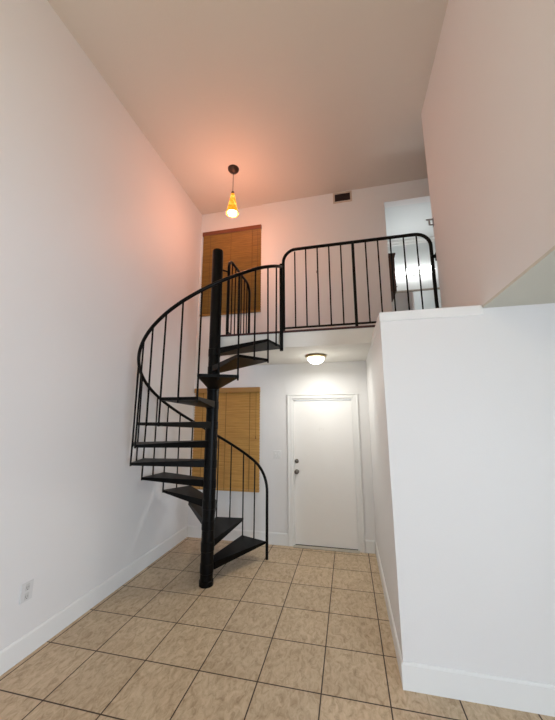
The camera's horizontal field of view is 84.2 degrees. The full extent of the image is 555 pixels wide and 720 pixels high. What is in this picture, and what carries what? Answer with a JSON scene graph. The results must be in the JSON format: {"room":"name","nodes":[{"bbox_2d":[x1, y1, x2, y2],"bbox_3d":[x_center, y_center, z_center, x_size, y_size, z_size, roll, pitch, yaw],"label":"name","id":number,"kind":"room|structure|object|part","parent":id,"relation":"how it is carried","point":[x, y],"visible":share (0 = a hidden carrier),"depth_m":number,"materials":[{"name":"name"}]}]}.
{"room":"entrance hall","nodes":[
{"label":"entrance hall","id":0,"kind":"room"},
{"bbox_2d":[0,0,201,650],"bbox_3d":[-2.887,-1.156,-1.020,0.120,5.490,13.000,-3,-11,13],"label":"wall","id":1,"kind":"structure","parent":0,"point":[99,238],"depth_m":2.92,"materials":[{"name":"paint"}]},
{"bbox_2d":[19,579,33,604],"bbox_3d":[-1.936,1.788,2.372,0.011,0.133,0.092,-3,-11,13],"label":"wall outlet","id":2,"kind":"object","parent":1,"relation":"attached to","point":[26,588],"visible":1,"depth_m":2.37,"materials":[{"name":"white plastic"}]},
{"bbox_2d":[0,525,187,675],"bbox_3d":[-2.814,1.460,-1.524,0.013,0.160,13.000,-3,-11,13],"label":"baseboard","id":3,"kind":"structure","parent":1,"relation":"attached to","point":[21,648],"depth_m":2.79,"materials":[{"name":"paint"}]},
{"bbox_2d":[47,0,447,214],"bbox_3d":[-0.105,-4.037,-1.125,5.840,0.120,13.240,-3,-11,13],"label":"ceiling","id":4,"kind":"structure","parent":0,"point":[307,98],"depth_m":3.47,"materials":[{"name":"paint"}]},
{"bbox_2d":[226,164,238,216],"bbox_3d":[-0.666,-2.510,4.583,0.176,0.783,0.176,-3,-11,13],"label":"pendant lamp","id":5,"kind":"object","parent":4,"relation":"hanging from","point":[232,211],"visible":1,"depth_m":4.52,"materials":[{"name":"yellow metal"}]},
{"bbox_3d":[-0.666,-2.310,4.545,0.176,0.320,0.176,-3,-11,13],"label":"lamp shade","id":6,"kind":"part","parent":5,"relation":"part of","materials":[{"name":"orange glass"}]},
{"bbox_3d":[-0.665,-2.245,4.533,0.132,0.243,0.132,-3,-11,13],"label":"bulb","id":7,"kind":"part","parent":5,"relation":"part of","materials":[{"name":"white glass"}]},
{"bbox_2d":[0,537,554,719],"bbox_3d":[-0.089,1.467,-2.153,5.840,0.100,13.240,-3,-11,13],"label":"floor","id":8,"kind":"structure","parent":0,"point":[295,633],"depth_m":2.37,"materials":[{"name":"tile"}]},
{"bbox_2d":[130,248,282,588],"bbox_3d":[-0.782,0.498,3.705,1.735,3.962,1.734,-3,-11,13],"label":"spiral staircase","id":9,"kind":"structure","parent":8,"relation":"on","point":[214,529],"depth_m":3.51,"materials":[{"name":"black metal"}]},
{"bbox_3d":[-0.853,0.059,3.756,1.583,2.475,1.734,4,-12,-23],"label":"handrail","id":10,"kind":"part","parent":9,"relation":"part of","materials":[{"name":"black metal"}]},
{"bbox_3d":[-0.229,1.967,4.101,0.251,1.216,0.037,-7,-12,31],"label":"newel post","id":11,"kind":"part","parent":9,"relation":"part of","materials":[{"name":"black metal"}]},
{"bbox_3d":[0.046,-0.655,3.756,0.041,1.113,0.041,-3,-11,13],"label":"post","id":12,"kind":"part","parent":9,"relation":"part of","materials":[{"name":"black metal"}]},
{"bbox_2d":[293,545,359,553],"bbox_3d":[0.677,2.607,4.271,0.905,0.014,0.175,-3,-11,13],"label":"threshold","id":13,"kind":"object","parent":8,"relation":"on","point":[294,546],"visible":0.56,"depth_m":4.22,"materials":[{"name":"stone"}]},
{"bbox_2d":[220,327,374,364],"bbox_3d":[1.675,-0.206,3.928,4.648,0.189,1.157,-3,-11,13],"label":"ceiling","id":14,"kind":"structure","parent":0,"point":[340,345],"depth_m":3.75,"materials":[{"name":"paint"}]},
{"bbox_2d":[305,353,325,364],"bbox_3d":[0.519,0.003,4.148,0.290,0.134,0.290,-3,-11,13],"label":"ceiling light","id":15,"kind":"object","parent":14,"relation":"attached to","point":[315,358],"visible":1,"depth_m":4.06,"materials":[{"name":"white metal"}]},
{"bbox_3d":[0.519,0.011,4.147,0.236,0.091,0.236,-3,-11,13],"label":"lamp shade","id":16,"kind":"part","parent":15,"relation":"part of","materials":[{"name":"white glass"}]},
{"bbox_2d":[187,178,429,552],"bbox_3d":[1.349,-0.111,4.640,5.840,5.490,0.142,-3,-11,13],"label":"wall","id":17,"kind":"structure","parent":0,"point":[287,225],"depth_m":4.88,"materials":[{"name":"paint"}]},
{"bbox_2d":[191,387,259,492],"bbox_3d":[-0.816,1.220,4.820,1.116,1.562,0.077,-3,-11,13],"label":"window blind","id":18,"kind":"object","parent":17,"relation":"attached to","point":[239,408],"visible":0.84,"depth_m":4.80,"materials":[{"name":"brown wood"}]},
{"bbox_3d":[-0.819,1.239,4.802,0.007,1.497,0.002,-3,-11,13],"label":"ladder cord","id":19,"kind":"part","parent":18,"relation":"part of","materials":[{"name":"brown fabric"}]},
{"bbox_3d":[-0.812,1.972,4.687,1.104,0.034,0.046,-3,-11,13],"label":"rail","id":20,"kind":"part","parent":18,"relation":"part of","materials":[{"name":"brown wood"}]},
{"bbox_3d":[-0.432,1.222,4.715,0.007,1.497,0.002,-3,-11,13],"label":"ladder cord","id":21,"kind":"part","parent":18,"relation":"part of","materials":[{"name":"brown fabric"}]},
{"bbox_2d":[200,224,261,316],"bbox_3d":[-0.814,-1.552,5.336,1.096,1.585,0.077,-3,-11,13],"label":"window blind","id":22,"kind":"object","parent":17,"relation":"attached to","point":[241,245],"visible":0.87,"depth_m":5.35,"materials":[{"name":"orange wood"}]},
{"bbox_3d":[-1.198,-1.518,5.402,0.007,1.525,0.002,-3,-11,13],"label":"ladder cord","id":23,"kind":"part","parent":22,"relation":"part of","materials":[{"name":"brown fabric"}]},
{"bbox_3d":[-0.810,-0.788,5.200,1.084,0.034,0.046,-3,-11,13],"label":"rail","id":24,"kind":"part","parent":22,"relation":"part of","materials":[{"name":"orange wood"}]},
{"bbox_3d":[-0.437,-1.552,5.233,0.007,1.525,0.002,-3,-11,13],"label":"ladder cord","id":25,"kind":"part","parent":22,"relation":"part of","materials":[{"name":"brown fabric"}]},
{"bbox_2d":[273,451,280,457],"bbox_3d":[-0.007,1.417,4.607,0.118,0.110,0.018,-3,-11,13],"label":"light switch","id":26,"kind":"object","parent":17,"relation":"attached to","point":[276,454],"visible":1,"depth_m":4.61,"materials":[{"name":"plastic"}]},
{"bbox_2d":[187,525,374,553],"bbox_3d":[-0.034,2.560,4.403,2.743,0.160,0.013,-3,-11,13],"label":"baseboard","id":27,"kind":"structure","parent":17,"relation":"attached to","point":[274,538],"depth_m":4.45,"materials":[{"name":"paint"}]},
{"bbox_2d":[294,400,357,549],"bbox_3d":[0.670,1.607,4.437,0.861,2.034,0.118,-3,-11,13],"label":"door","id":28,"kind":"structure","parent":17,"relation":"in","point":[325,495],"depth_m":4.44,"materials":[{"name":"paint"}]},
{"bbox_2d":[287,393,365,552],"bbox_3d":[0.677,1.565,4.478,1.061,2.140,0.150,-3,-11,13],"label":"door frame","id":29,"kind":"structure","parent":17,"relation":"attached to","point":[353,397],"depth_m":4.45,"materials":[{"name":"paint"}]},
{"bbox_2d":[333,190,351,203],"bbox_3d":[1.078,-2.706,5.105,0.305,0.193,0.012,-3,-11,13],"label":"air vent","id":30,"kind":"object","parent":17,"relation":"in","point":[346,196],"visible":1,"depth_m":5.10,"materials":[{"name":"black metal"}]},
{"bbox_2d":[366,321,419,662],"bbox_3d":[1.137,1.104,3.303,0.110,2.612,2.125,-3,-11,13],"label":"wall","id":31,"kind":"structure","parent":0,"point":[391,509],"depth_m":2.41,"materials":[{"name":"paint"}]},
{"bbox_2d":[375,540,404,689],"bbox_3d":[1.079,2.310,3.084,0.013,0.160,2.138,-3,-11,13],"label":"baseboard","id":32,"kind":"structure","parent":31,"relation":"attached to","point":[388,606],"depth_m":2.56,"materials":[{"name":"paint"}]},
{"bbox_2d":[371,305,482,346],"bbox_3d":[1.317,-0.283,2.912,0.763,0.080,0.978,-3,-11,13],"label":"ledge","id":33,"kind":"object","parent":31,"relation":"on","point":[475,310],"visible":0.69,"depth_m":2.45,"materials":[{"name":"paint"}]},
{"bbox_2d":[385,202,433,240],"bbox_3d":[2.665,-2.553,5.559,1.820,0.100,1.330,-3,-11,13],"label":"ceiling","id":34,"kind":"structure","parent":0,"point":[411,218],"depth_m":5.52,"materials":[{"name":"paint"}]},
{"bbox_2d":[388,241,438,290],"bbox_3d":[2.804,-1.191,5.915,1.820,2.447,0.100,-3,-11,13],"label":"wall","id":35,"kind":"structure","parent":0,"point":[423,248],"depth_m":6.01,"materials":[{"name":"paint"}]},
{"bbox_2d":[387,236,434,246],"bbox_3d":[2.784,-2.358,6.058,1.820,0.100,0.050,-3,-11,13],"label":"trim","id":36,"kind":"structure","parent":35,"relation":"attached to","point":[413,240],"depth_m":6.09,"materials":[{"name":"paint"}]},
{"bbox_2d":[395,265,431,276],"bbox_3d":[2.559,-1.710,5.932,0.900,0.150,0.160,-3,-11,13],"label":"vanity light","id":37,"kind":"object","parent":35,"relation":"attached to","point":[400,272],"visible":0.63,"depth_m":5.90,"materials":[{"name":"white metal"}]},
{"bbox_3d":[2.378,-1.702,5.967,0.150,0.150,0.150,-3,-11,13],"label":"bulb","id":38,"kind":"part","parent":37,"relation":"part of","materials":[{"name":"white glass"}]},
{"bbox_3d":[2.558,-1.710,5.927,0.150,0.150,0.150,-3,-11,13],"label":"bulb","id":39,"kind":"part","parent":37,"relation":"part of","materials":[{"name":"white glass"}]},
{"bbox_3d":[2.739,-1.718,5.887,0.150,0.150,0.150,-3,-11,13],"label":"bulb","id":40,"kind":"part","parent":37,"relation":"part of","materials":[{"name":"white glass"}]},
{"bbox_2d":[392,287,441,311],"bbox_3d":[2.630,-1.061,5.865,1.250,0.600,0.025,-3,-11,13],"label":"wall mirror","id":41,"kind":"object","parent":35,"relation":"attached to","point":[401,297],"visible":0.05,"depth_m":5.88,"materials":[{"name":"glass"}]},
{"bbox_3d":[2.630,-1.061,5.865,1.250,0.600,0.025,-3,-11,13],"label":"mirror frame","id":42,"kind":"part","parent":41,"relation":"part of","materials":[{"name":"white"}]},
{"bbox_2d":[394,303,554,684],"bbox_3d":[2.292,0.863,2.031,2.715,2.612,0.110,-3,-11,13],"label":"wall","id":43,"kind":"structure","parent":0,"point":[477,393],"depth_m":2.16,"materials":[{"name":"paint"}]},
{"bbox_2d":[403,661,554,716],"bbox_3d":[2.228,2.059,1.759,2.825,0.160,0.013,-3,-11,13],"label":"baseboard","id":44,"kind":"structure","parent":43,"relation":"attached to","point":[498,691],"depth_m":1.96,"materials":[{"name":"paint"}]},
{"bbox_2d":[421,0,554,307],"bbox_3d":[1.493,-2.754,-2.340,2.068,2.858,11.833,-3,-11,13],"label":"wall","id":45,"kind":"structure","parent":0,"point":[488,113],"depth_m":2.14,"materials":[{"name":"paint"}]},
{"bbox_2d":[426,218,433,226],"bbox_3d":[1.749,-1.576,3.528,0.075,0.100,0.043,-3,-11,13],"label":"wall bracket","id":46,"kind":"object","parent":45,"relation":"attached to","point":[432,219],"visible":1,"depth_m":3.52,"materials":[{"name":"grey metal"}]},
{"bbox_2d":[482,246,554,307],"bbox_3d":[1.402,-1.456,-3.008,2.068,0.100,10.975,-3,-11,13],"label":"ceiling","id":47,"kind":"structure","parent":0,"point":[535,284],"depth_m":2.00,"materials":[{"name":"paint"}]},
{"bbox_3d":[1.675,-0.304,3.948,4.648,0.012,1.153,-3,-11,13],"label":"floor","id":48,"kind":"structure","parent":0,"visible":0},
{"bbox_2d":[223,261,250,334],"bbox_3d":[-0.580,-0.766,4.439,0.092,1.088,0.970,-3,-11,13],"label":"loft railing","id":49,"kind":"object","parent":48,"relation":"on","point":[229,262],"visible":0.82,"depth_m":4.32,"materials":[{"name":"black metal"}]},
{"bbox_2d":[221,325,374,336],"bbox_3d":[0.316,-0.350,3.660,2.120,0.024,0.016,-3,-11,13],"label":"trim","id":50,"kind":"structure","parent":48,"relation":"attached to","point":[365,326],"depth_m":3.65,"materials":[{"name":"white wood"}]},
{"bbox_2d":[282,233,438,330],"bbox_3d":[0.942,-0.923,3.674,1.814,1.108,0.070,-3,-11,13],"label":"loft railing","id":51,"kind":"object","parent":48,"relation":"on","point":[432,255],"visible":0.88,"depth_m":3.67,"materials":[{"name":"black metal"}]},
{"bbox_3d":[0.927,-0.426,3.585,1.744,0.018,0.024,-3,-11,13],"label":"rail","id":52,"kind":"part","parent":51,"relation":"part of","materials":[{"name":"black metal"}]},
{"bbox_3d":[0.923,-0.910,3.676,0.034,1.084,0.034,-3,-11,13],"label":"post","id":53,"kind":"part","parent":51,"relation":"part of","materials":[{"name":"black metal"}]},
{"bbox_3d":[1.721,-1.268,5.485,0.100,2.447,1.230,-3,-11,13],"label":"wall","id":54,"kind":"structure","parent":0,"visible":0},
{"bbox_2d":[388,253,396,301],"bbox_3d":[1.879,-1.397,5.332,0.285,0.670,0.560,-3,-11,13],"label":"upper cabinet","id":55,"kind":"object","parent":54,"relation":"attached to","point":[393,254],"visible":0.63,"depth_m":5.08,"materials":[{"name":"brown wood"}]},
{"bbox_3d":[1.988,-1.387,5.305,0.020,0.630,0.510,-3,-11,13],"label":"door","id":56,"kind":"part","parent":55,"relation":"part of","materials":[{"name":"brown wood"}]}
]}

